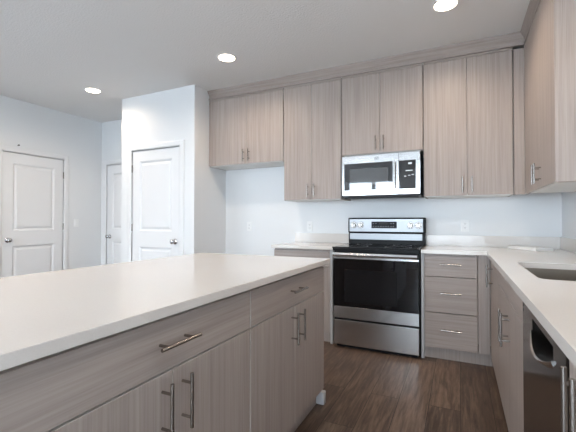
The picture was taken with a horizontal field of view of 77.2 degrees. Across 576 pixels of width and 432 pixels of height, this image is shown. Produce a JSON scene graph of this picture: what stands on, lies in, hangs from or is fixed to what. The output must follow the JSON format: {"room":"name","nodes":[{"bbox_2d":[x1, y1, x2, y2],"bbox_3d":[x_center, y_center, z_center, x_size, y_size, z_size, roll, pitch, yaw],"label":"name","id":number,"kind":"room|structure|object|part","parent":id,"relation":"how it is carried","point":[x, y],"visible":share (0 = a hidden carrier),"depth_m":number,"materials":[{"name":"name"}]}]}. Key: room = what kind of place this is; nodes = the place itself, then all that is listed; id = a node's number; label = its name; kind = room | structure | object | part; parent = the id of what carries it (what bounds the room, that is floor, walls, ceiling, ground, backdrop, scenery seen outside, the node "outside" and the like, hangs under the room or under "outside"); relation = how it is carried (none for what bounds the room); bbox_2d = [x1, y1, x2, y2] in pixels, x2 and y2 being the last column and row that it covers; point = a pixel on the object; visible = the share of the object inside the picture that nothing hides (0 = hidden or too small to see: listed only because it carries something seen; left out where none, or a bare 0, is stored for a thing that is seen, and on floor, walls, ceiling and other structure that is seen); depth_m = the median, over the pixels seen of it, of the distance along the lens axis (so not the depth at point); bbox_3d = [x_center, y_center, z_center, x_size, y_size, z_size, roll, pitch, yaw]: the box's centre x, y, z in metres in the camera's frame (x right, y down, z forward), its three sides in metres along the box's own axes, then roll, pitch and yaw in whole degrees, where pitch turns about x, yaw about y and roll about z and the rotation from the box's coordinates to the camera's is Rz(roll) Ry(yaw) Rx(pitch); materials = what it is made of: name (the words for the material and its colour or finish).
{"room":"kitchen","nodes":[
{"label":"kitchen","id":0,"kind":"room"},
{"bbox_2d":[0,95,101,269],"bbox_3d":[-4.429,-0.159,2.646,0.120,2.700,6.980,0,-1,25],"label":"wall","id":1,"kind":"structure","parent":0,"point":[27,125],"depth_m":5.27,"materials":[{"name":"white paint"}]},
{"bbox_2d":[0,145,68,277],"bbox_3d":[-3.367,0.176,4.780,0.167,2.088,0.900,0,-1,25],"label":"door","id":2,"kind":"structure","parent":1,"relation":"in","point":[33,206],"depth_m":4.76,"materials":[{"name":"white paint"}]},
{"bbox_3d":[-3.458,0.301,4.474,0.070,0.064,0.064,0,-1,25],"label":"knob","id":3,"kind":"part","parent":2,"relation":"part of","materials":[{"name":"silver metal"}]},
{"bbox_2d":[74,219,78,226],"bbox_3d":[-3.101,0.102,5.291,0.010,0.115,0.070,0,-1,25],"label":"light switch","id":4,"kind":"object","parent":1,"relation":"attached to","point":[76,221],"visible":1,"depth_m":5.29,"materials":[{"name":"white plastic"}]},
{"bbox_2d":[121,84,199,262],"bbox_3d":[-1.562,-0.136,4.365,1.162,2.700,0.100,0,-1,25],"label":"wall","id":5,"kind":"structure","parent":0,"point":[172,114],"depth_m":4.22,"materials":[{"name":"white paint"}]},
{"bbox_2d":[127,139,184,261],"bbox_3d":[-1.586,0.170,4.335,0.900,2.088,0.167,0,-1,25],"label":"door","id":6,"kind":"structure","parent":5,"relation":"in","point":[155,207],"depth_m":4.33,"materials":[{"name":"white paint"}]},
{"bbox_3d":[-1.323,0.296,4.155,0.064,0.064,0.070,0,-1,25],"label":"knob","id":7,"kind":"part","parent":6,"relation":"part of","materials":[{"name":"silver metal"}]},
{"bbox_2d":[200,88,225,253],"bbox_3d":[-0.919,-0.134,4.480,0.100,2.700,0.658,0,-1,25],"label":"wall","id":8,"kind":"structure","parent":0,"point":[212,180],"depth_m":4.31,"materials":[{"name":"white paint"}]},
{"bbox_2d":[0,0,529,122],"bbox_3d":[-1.721,-1.587,1.381,6.115,0.120,6.980,0,-1,25],"label":"ceiling","id":9,"kind":"structure","parent":0,"point":[51,51],"depth_m":3.03,"materials":[{"name":"white paint"}]},
{"bbox_2d":[84,87,101,93],"bbox_3d":[-2.309,-1.484,4.276,0.196,0.006,0.196,0,-1,25],"label":"recessed light","id":10,"kind":"object","parent":9,"relation":"in","point":[87,89],"visible":1,"depth_m":4.26,"materials":[{"name":"white paint"}]},
{"bbox_2d":[216,53,236,62],"bbox_3d":[-0.580,-1.496,3.417,0.196,0.006,0.196,0,-1,25],"label":"recessed light","id":11,"kind":"object","parent":9,"relation":"in","point":[224,57],"visible":1,"depth_m":3.40,"materials":[{"name":"white paint"}]},
{"bbox_2d":[431,0,460,12],"bbox_3d":[1.124,-1.508,2.576,0.196,0.006,0.196,0,-1,25],"label":"recessed light","id":12,"kind":"object","parent":9,"relation":"in","point":[441,6],"visible":1,"depth_m":2.58,"materials":[{"name":"white paint"}]},
{"bbox_2d":[101,51,561,336],"bbox_3d":[-0.203,-0.135,4.421,5.995,2.700,0.150,0,-1,25],"label":"wall","id":13,"kind":"structure","parent":0,"point":[256,195],"depth_m":4.00,"materials":[{"name":"white paint"}]},
{"bbox_2d":[103,159,121,264],"bbox_3d":[-2.463,0.185,5.457,0.900,2.088,0.167,0,-1,25],"label":"door","id":14,"kind":"structure","parent":13,"relation":"in","point":[112,174],"depth_m":5.56,"materials":[{"name":"white paint"}]},
{"bbox_2d":[209,88,283,169],"bbox_3d":[-0.432,-0.986,4.239,0.995,0.797,0.390,0,-1,25],"label":"upper cabinet","id":15,"kind":"object","parent":13,"relation":"attached to","point":[246,131],"visible":0.96,"depth_m":4.09,"materials":[{"name":"beige laminate"}]},
{"bbox_3d":[-0.702,-0.977,4.209,0.526,0.769,0.019,0,-1,25],"label":"door","id":16,"kind":"part","parent":15,"relation":"part of","materials":[{"name":"beige laminate"}]},
{"bbox_3d":[-0.493,-1.375,4.117,0.991,0.016,0.019,0,-1,25],"label":"rail","id":17,"kind":"part","parent":15,"relation":"part of","materials":[{"name":"beige laminate"}]},
{"bbox_3d":[-0.255,-0.980,3.997,0.457,0.769,0.019,0,-1,25],"label":"door","id":18,"kind":"part","parent":15,"relation":"part of","materials":[{"name":"beige laminate"}]},
{"bbox_2d":[247,222,251,230],"bbox_3d":[-0.478,0.131,4.460,0.070,0.115,0.008,0,-1,25],"label":"outlet","id":19,"kind":"object","parent":13,"relation":"attached to","point":[249,224],"visible":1,"depth_m":4.46,"materials":[{"name":"white plastic"}]},
{"bbox_2d":[307,221,312,230],"bbox_3d":[0.249,0.118,4.115,0.070,0.115,0.008,0,-1,25],"label":"outlet","id":20,"kind":"object","parent":13,"relation":"attached to","point":[309,223],"visible":1,"depth_m":4.11,"materials":[{"name":"white plastic"}]},
{"bbox_2d":[284,77,350,201],"bbox_3d":[0.310,-0.777,3.884,0.640,1.225,0.390,0,-1,25],"label":"upper cabinet","id":21,"kind":"object","parent":13,"relation":"attached to","point":[312,111],"visible":1,"depth_m":3.74,"materials":[{"name":"beige laminate"}]},
{"bbox_3d":[0.105,-0.768,3.823,0.315,1.197,0.019,0,-1,25],"label":"door","id":22,"kind":"part","parent":21,"relation":"part of","materials":[{"name":"beige laminate"}]},
{"bbox_3d":[0.249,-1.380,3.764,0.636,0.016,0.019,0,-1,25],"label":"rail","id":23,"kind":"part","parent":21,"relation":"part of","materials":[{"name":"beige laminate"}]},
{"bbox_3d":[0.392,-0.770,3.687,0.313,1.197,0.019,0,-1,25],"label":"door","id":24,"kind":"part","parent":21,"relation":"part of","materials":[{"name":"beige laminate"}]},
{"bbox_2d":[295,233,348,242],"bbox_3d":[0.381,0.245,4.043,0.656,0.102,0.020,0,-1,25],"label":"backsplash","id":25,"kind":"structure","parent":13,"relation":"attached to","point":[299,237],"depth_m":4.03,"materials":[{"name":"white stone"}]},
{"bbox_2d":[207,0,540,99],"bbox_3d":[0.286,-1.451,3.180,3.206,0.098,1.044,0,-1,25],"label":"trim","id":26,"kind":"structure","parent":13,"relation":"attached to","point":[515,39],"depth_m":3.39,"materials":[{"name":"beige laminate"}]},
{"bbox_2d":[342,63,423,156],"bbox_3d":[0.947,-0.995,3.584,0.762,0.797,0.390,0,-1,25],"label":"upper cabinet","id":27,"kind":"object","parent":13,"relation":"attached to","point":[382,110],"visible":0.94,"depth_m":3.43,"materials":[{"name":"beige laminate"}]},
{"bbox_3d":[0.713,-0.986,3.538,0.371,0.769,0.019,0,-1,25],"label":"door","id":28,"kind":"part","parent":27,"relation":"part of","materials":[{"name":"beige laminate"}]},
{"bbox_3d":[0.886,-1.384,3.462,0.758,0.016,0.019,0,-1,25],"label":"rail","id":29,"kind":"part","parent":27,"relation":"part of","materials":[{"name":"beige laminate"}]},
{"bbox_2d":[342,151,423,198],"bbox_3d":[0.932,-0.376,3.544,0.722,0.414,0.436,0,-1,25],"label":"microwave","id":30,"kind":"object","parent":27,"relation":"attached to","point":[389,175],"visible":1,"depth_m":3.38,"materials":[{"name":"silver metal"}]},
{"bbox_3d":[0.766,-0.376,3.446,0.462,0.256,0.027,0,-1,25],"label":"door glass","id":31,"kind":"part","parent":30,"relation":"part of","materials":[{"name":"black glass"}]},
{"bbox_3d":[0.778,-0.389,3.438,0.535,0.384,0.030,0,-1,25],"label":"door","id":32,"kind":"part","parent":30,"relation":"part of","materials":[{"name":"silver metal"}]},
{"bbox_3d":[0.975,-0.377,3.306,0.018,0.242,0.042,0,-1,25],"label":"handle","id":33,"kind":"part","parent":30,"relation":"part of","materials":[{"name":"silver metal"}]},
{"bbox_3d":[1.089,-0.379,3.292,0.148,0.256,0.028,0,-1,25],"label":"control panel","id":34,"kind":"part","parent":30,"relation":"part of","materials":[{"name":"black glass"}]},
{"bbox_3d":[1.054,-0.988,3.376,0.379,0.769,0.019,0,-1,25],"label":"door","id":35,"kind":"part","parent":27,"relation":"part of","materials":[{"name":"beige laminate"}]},
{"bbox_2d":[461,220,468,231],"bbox_3d":[1.684,0.091,3.435,0.070,0.115,0.008,0,-1,25],"label":"outlet","id":36,"kind":"object","parent":13,"relation":"attached to","point":[464,223],"visible":1,"depth_m":3.43,"materials":[{"name":"white plastic"}]},
{"bbox_2d":[423,47,524,198],"bbox_3d":[1.645,-0.786,3.250,0.776,1.225,0.390,0,-1,25],"label":"upper cabinet","id":37,"kind":"object","parent":13,"relation":"attached to","point":[469,101],"visible":1,"depth_m":3.10,"materials":[{"name":"beige laminate"}]},
{"bbox_3d":[1.395,-0.777,3.212,0.349,1.197,0.019,0,-1,25],"label":"door","id":38,"kind":"part","parent":37,"relation":"part of","materials":[{"name":"beige laminate"}]},
{"bbox_3d":[1.550,-1.389,3.148,0.694,0.016,0.019,0,-1,25],"label":"rail","id":39,"kind":"part","parent":37,"relation":"part of","materials":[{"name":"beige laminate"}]},
{"bbox_3d":[1.707,-0.779,3.063,0.337,1.197,0.019,0,-1,25],"label":"door","id":40,"kind":"part","parent":37,"relation":"part of","materials":[{"name":"beige laminate"}]},
{"bbox_2d":[295,341,508,431],"bbox_3d":[-1.721,1.233,1.342,6.115,0.120,6.980,0,-1,25],"label":"floor","id":41,"kind":"structure","parent":0,"point":[366,390],"depth_m":2.39,"materials":[{"name":"brown wood"}]},
{"bbox_2d":[0,291,249,431],"bbox_3d":[-0.616,0.729,1.156,0.644,0.882,0.978,0,-1,25],"label":"base cabinet","id":42,"kind":"object","parent":41,"relation":"on","point":[188,370],"visible":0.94,"depth_m":1.00,"materials":[{"name":"beige laminate"}]},
{"bbox_3d":[-0.468,0.760,0.840,0.019,0.608,0.532,0,-1,25],"label":"door","id":43,"kind":"part","parent":42,"relation":"part of","materials":[{"name":"beige laminate"}]},
{"bbox_2d":[0,253,329,370],"bbox_3d":[-0.608,0.278,1.641,1.016,0.030,1.960,0,-1,25],"label":"countertop","id":44,"kind":"structure","parent":42,"relation":"on","point":[43,314],"depth_m":1.21,"materials":[{"name":"white stone"}]},
{"bbox_3d":[-0.343,0.561,1.033,0.044,0.165,0.011,0,-1,25],"label":"handle","id":45,"kind":"part","parent":42,"relation":"part of","materials":[{"name":"silver metal"}]},
{"bbox_3d":[-0.325,0.372,1.074,0.044,0.011,0.164,0,-1,25],"label":"handle","id":46,"kind":"part","parent":42,"relation":"part of","materials":[{"name":"silver metal"}]},
{"bbox_3d":[-0.307,0.562,1.109,0.044,0.165,0.011,0,-1,25],"label":"handle","id":47,"kind":"part","parent":42,"relation":"part of","materials":[{"name":"silver metal"}]},
{"bbox_3d":[-0.259,0.766,1.282,0.019,0.608,0.440,0,-1,25],"label":"door","id":48,"kind":"part","parent":42,"relation":"part of","materials":[{"name":"beige laminate"}]},
{"bbox_2d":[247,266,323,431],"bbox_3d":[-0.214,0.741,2.003,0.644,0.882,0.890,0,-1,25],"label":"base cabinet","id":49,"kind":"object","parent":41,"relation":"on","point":[286,328],"visible":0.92,"depth_m":1.80,"materials":[{"name":"beige laminate"}]},
{"bbox_3d":[-0.067,0.772,1.686,0.019,0.608,0.442,0,-1,25],"label":"door","id":50,"kind":"part","parent":49,"relation":"part of","materials":[{"name":"beige laminate"}]},
{"bbox_3d":[0.029,0.389,1.893,0.019,0.151,0.888,0,-1,25],"label":"drawer","id":51,"kind":"part","parent":49,"relation":"part of","materials":[{"name":"beige laminate"}]},
{"bbox_3d":[0.039,0.572,1.838,0.044,0.165,0.011,0,-1,25],"label":"handle","id":52,"kind":"part","parent":49,"relation":"part of","materials":[{"name":"silver metal"}]},
{"bbox_3d":[0.057,0.383,1.879,0.044,0.011,0.164,0,-1,25],"label":"handle","id":53,"kind":"part","parent":49,"relation":"part of","materials":[{"name":"silver metal"}]},
{"bbox_3d":[0.075,0.573,1.914,0.044,0.165,0.011,0,-1,25],"label":"handle","id":54,"kind":"part","parent":49,"relation":"part of","materials":[{"name":"silver metal"}]},
{"bbox_3d":[0.124,0.778,2.088,0.019,0.608,0.443,0,-1,25],"label":"door","id":55,"kind":"part","parent":49,"relation":"part of","materials":[{"name":"beige laminate"}]},
{"bbox_2d":[274,248,333,343],"bbox_3d":[0.253,0.765,3.763,0.622,0.882,0.616,0,-1,25],"label":"base cabinet","id":56,"kind":"object","parent":41,"relation":"on","point":[328,290],"visible":0.25,"depth_m":3.42,"materials":[{"name":"beige laminate"}]},
{"bbox_3d":[0.132,0.412,3.543,0.593,0.151,0.019,0,-1,25],"label":"drawer","id":57,"kind":"part","parent":56,"relation":"part of","materials":[{"name":"beige laminate"}]},
{"bbox_2d":[271,233,348,249],"bbox_3d":[0.256,0.256,3.778,0.656,0.132,0.606,0,-1,25],"label":"countertop","id":58,"kind":"structure","parent":56,"relation":"on","point":[321,241],"depth_m":3.94,"materials":[{"name":"white stone"}]},
{"bbox_3d":[0.266,0.797,3.474,0.295,0.608,0.019,0,-1,25],"label":"door","id":59,"kind":"part","parent":56,"relation":"part of","materials":[{"name":"beige laminate"}]},
{"bbox_2d":[332,217,425,357],"bbox_3d":[0.870,0.607,3.410,0.770,1.188,0.668,0,-1,25],"label":"range","id":60,"kind":"object","parent":41,"relation":"on","point":[377,305],"visible":1,"depth_m":3.19,"materials":[{"name":"silver metal"}]},
{"bbox_3d":[0.683,0.094,3.776,0.068,0.068,0.032,0,-1,25],"label":"knob","id":61,"kind":"part","parent":60,"relation":"part of","materials":[{"name":"silver metal"}]},
{"bbox_3d":[0.749,0.094,3.745,0.068,0.068,0.032,0,-1,25],"label":"knob","id":62,"kind":"part","parent":60,"relation":"part of","materials":[{"name":"silver metal"}]},
{"bbox_3d":[0.741,0.344,3.142,0.726,0.038,0.066,0,-1,25],"label":"handle","id":63,"kind":"part","parent":60,"relation":"part of","materials":[{"name":"silver metal"}]},
{"bbox_3d":[0.758,0.303,3.177,0.750,0.021,0.042,0,-1,25],"label":"rail","id":64,"kind":"part","parent":60,"relation":"part of","materials":[{"name":"metal"}]},
{"bbox_3d":[0.761,0.630,3.181,0.742,0.588,0.031,0,-1,25],"label":"oven door","id":65,"kind":"part","parent":60,"relation":"part of","materials":[{"name":"black glass"}]},
{"bbox_3d":[0.761,1.054,3.174,0.742,0.224,0.033,0,-1,25],"label":"drawer","id":66,"kind":"part","parent":60,"relation":"part of","materials":[{"name":"silver metal"}]},
{"bbox_2d":[332,243,424,250],"bbox_3d":[0.872,0.289,3.418,0.758,0.014,0.579,0,-1,25],"label":"cooktop","id":67,"kind":"object","parent":60,"relation":"in","point":[350,246],"depth_m":3.31,"materials":[{"name":"black glass"}]},
{"bbox_3d":[0.980,0.211,3.664,0.720,0.064,0.006,0,-1,25],"label":"splash panel","id":68,"kind":"part","parent":60,"relation":"part of","materials":[{"name":"silver metal"}]},
{"bbox_3d":[0.979,0.096,3.656,0.730,0.130,0.004,0,-1,25],"label":"control panel","id":69,"kind":"part","parent":60,"relation":"part of","materials":[{"name":"silver metal"}]},
{"bbox_3d":[1.198,0.091,3.532,0.068,0.068,0.032,0,-1,25],"label":"knob","id":70,"kind":"part","parent":60,"relation":"part of","materials":[{"name":"silver metal"}]},
{"bbox_3d":[1.264,0.090,3.501,0.068,0.068,0.032,0,-1,25],"label":"knob","id":71,"kind":"part","parent":60,"relation":"part of","materials":[{"name":"silver metal"}]},
{"bbox_2d":[421,253,492,365],"bbox_3d":[1.487,0.757,3.178,0.544,0.882,0.616,0,-1,25],"label":"base cabinet","id":72,"kind":"object","parent":41,"relation":"on","point":[455,305],"visible":0.91,"depth_m":2.95,"materials":[{"name":"beige laminate"}]},
{"bbox_3d":[1.324,0.935,2.936,0.154,0.011,0.044,0,-1,25],"label":"handle","id":73,"kind":"part","parent":72,"relation":"part of","materials":[{"name":"silver metal"}]},
{"bbox_3d":[1.324,0.635,2.940,0.154,0.011,0.044,0,-1,25],"label":"handle","id":74,"kind":"part","parent":72,"relation":"part of","materials":[{"name":"silver metal"}]},
{"bbox_3d":[1.334,0.415,2.973,0.397,0.173,0.019,0,-1,25],"label":"drawer","id":75,"kind":"part","parent":72,"relation":"part of","materials":[{"name":"beige laminate"}]},
{"bbox_3d":[1.324,0.398,2.943,0.154,0.011,0.044,0,-1,25],"label":"handle","id":76,"kind":"part","parent":72,"relation":"part of","materials":[{"name":"silver metal"}]},
{"bbox_3d":[1.334,0.653,2.969,0.397,0.291,0.019,0,-1,25],"label":"drawer","id":77,"kind":"part","parent":72,"relation":"part of","materials":[{"name":"beige laminate"}]},
{"bbox_3d":[1.334,0.949,2.965,0.397,0.289,0.019,0,-1,25],"label":"drawer","id":78,"kind":"part","parent":72,"relation":"part of","materials":[{"name":"beige laminate"}]},
{"bbox_2d":[486,260,498,388],"bbox_3d":[1.680,0.746,2.402,0.622,0.882,0.612,0,-1,25],"label":"base cabinet","id":79,"kind":"object","parent":41,"relation":"on","point":[494,271],"visible":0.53,"depth_m":2.49,"materials":[{"name":"beige laminate"}]},
{"bbox_3d":[1.459,0.436,2.617,0.044,0.164,0.011,0,-1,25],"label":"handle","id":80,"kind":"part","parent":79,"relation":"part of","materials":[{"name":"silver metal"}]},
{"bbox_3d":[1.413,0.704,2.443,0.019,0.765,0.454,0,-1,25],"label":"door","id":81,"kind":"part","parent":79,"relation":"part of","materials":[{"name":"beige laminate"}]},
{"bbox_2d":[498,270,523,431],"bbox_3d":[1.336,0.737,1.678,0.622,0.882,0.985,0,-1,25],"label":"base cabinet","id":82,"kind":"object","parent":41,"relation":"on","point":[510,305],"visible":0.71,"depth_m":1.70,"materials":[{"name":"beige laminate"}]},
{"bbox_2d":[421,235,575,367],"bbox_3d":[1.131,0.229,1.792,1.093,0.132,3.444,0,-1,25],"label":"countertop","id":83,"kind":"structure","parent":82,"relation":"on","point":[552,303],"depth_m":2.02,"materials":[{"name":"white stone"}]},
{"bbox_2d":[508,246,552,250],"bbox_3d":[2.032,0.271,3.042,0.145,0.021,0.335,0,-1,-4],"label":"board","id":84,"kind":"object","parent":83,"relation":"on","point":[531,248],"visible":0.93,"depth_m":2.98,"materials":[{"name":"white plastic"}]},
{"bbox_2d":[525,268,575,280],"bbox_3d":[1.370,0.394,1.716,0.450,0.196,0.735,0,-1,25],"label":"sink","id":85,"kind":"object","parent":83,"relation":"in","point":[552,274],"visible":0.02,"depth_m":2.04,"materials":[{"name":"silver metal"}]},
{"bbox_3d":[1.077,0.549,1.808,0.044,0.160,0.011,0,-1,25],"label":"handle","id":86,"kind":"part","parent":82,"relation":"part of","materials":[{"name":"silver metal"}]},
{"bbox_3d":[1.200,0.751,1.994,0.019,0.659,0.527,0,-1,25],"label":"door","id":87,"kind":"part","parent":82,"relation":"part of","materials":[{"name":"beige laminate"}]},
{"bbox_3d":[1.040,0.548,1.733,0.044,0.160,0.011,0,-1,25],"label":"handle","id":88,"kind":"part","parent":82,"relation":"part of","materials":[{"name":"silver metal"}]},
{"bbox_3d":[0.989,0.745,1.549,0.019,0.659,0.452,0,-1,25],"label":"door","id":89,"kind":"part","parent":82,"relation":"part of","materials":[{"name":"beige laminate"}]},
{"bbox_2d":[523,302,569,431],"bbox_3d":[0.992,0.729,0.954,0.586,0.878,0.604,0,-1,25],"label":"dishwasher","id":90,"kind":"object","parent":41,"relation":"on","point":[543,358],"visible":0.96,"depth_m":1.07,"materials":[{"name":"silver metal"}]},
{"bbox_2d":[560,360,575,431],"bbox_3d":[0.734,0.719,0.408,0.622,0.882,0.585,0,-1,25],"label":"base cabinet","id":91,"kind":"object","parent":41,"relation":"on","point":[564,383],"visible":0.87,"depth_m":0.68,"materials":[{"name":"silver metal"}]},
{"bbox_3d":[0.540,0.376,0.680,0.044,0.176,0.011,0,-1,25],"label":"handle","id":92,"kind":"part","parent":91,"relation":"part of","materials":[{"name":"silver metal"}]},
{"bbox_3d":[0.515,0.375,0.626,0.044,0.176,0.011,0,-1,25],"label":"handle","id":93,"kind":"part","parent":91,"relation":"part of","materials":[{"name":"silver metal"}]},
{"bbox_3d":[0.591,0.674,0.711,0.019,0.777,0.160,0,-1,25],"label":"door","id":94,"kind":"part","parent":91,"relation":"part of","materials":[{"name":"beige laminate"}]},
{"bbox_3d":[-0.513,0.735,1.591,0.700,0.882,1.892,0,-1,25],"label":"wall","id":95,"kind":"structure","parent":41,"relation":"on","visible":0},
{"bbox_2d":[316,390,325,404],"bbox_3d":[-0.096,1.145,2.433,0.728,0.085,0.042,0,-1,25],"label":"baseboard","id":96,"kind":"structure","parent":95,"relation":"attached to","point":[321,398],"depth_m":2.27,"materials":[{"name":"grey"}]},
{"bbox_2d":[562,192,575,238],"bbox_3d":[0.955,-0.196,0.009,0.120,2.700,6.830,0,-1,25],"label":"wall","id":97,"kind":"structure","parent":0,"point":[568,198],"depth_m":2.90,"materials":[{"name":"white paint"}]},
{"bbox_2d":[426,235,575,252],"bbox_3d":[1.131,0.214,1.793,1.093,0.102,3.444,0,-1,25],"label":"backsplash","id":98,"kind":"structure","parent":97,"relation":"attached to","point":[568,244],"depth_m":3.29,"materials":[{"name":"white stone"}]},
{"bbox_2d":[524,0,575,193],"bbox_3d":[1.833,-0.788,2.427,0.354,1.243,1.023,0,-1,25],"label":"upper cabinet","id":99,"kind":"object","parent":97,"relation":"attached to","point":[550,44],"visible":1,"depth_m":2.12,"materials":[{"name":"beige laminate"}]},
{"bbox_3d":[1.793,-0.785,2.632,0.019,1.197,0.481,0,-1,25],"label":"door","id":100,"kind":"part","parent":99,"relation":"part of","materials":[{"name":"beige laminate"}]},
{"bbox_3d":[1.705,-1.398,2.451,0.019,0.016,0.900,0,-1,25],"label":"rail","id":101,"kind":"part","parent":99,"relation":"part of","materials":[{"name":"beige laminate"}]},
{"bbox_3d":[1.678,-0.281,2.454,0.044,0.135,0.011,0,-1,25],"label":"handle","id":102,"kind":"part","parent":99,"relation":"part of","materials":[{"name":"silver metal"}]},
{"bbox_3d":[1.645,-0.282,2.386,0.044,0.135,0.011,0,-1,25],"label":"handle","id":103,"kind":"part","parent":99,"relation":"part of","materials":[{"name":"silver metal"}]},
{"bbox_3d":[1.600,-0.790,2.225,0.019,1.197,0.415,0,-1,25],"label":"door","id":104,"kind":"part","parent":99,"relation":"part of","materials":[{"name":"beige laminate"}]},
{"bbox_3d":[1.637,-0.803,1.964,0.310,1.225,0.018,0,-1,25],"label":"panel","id":105,"kind":"part","parent":99,"relation":"part of","materials":[{"name":"beige laminate"}]}
]}

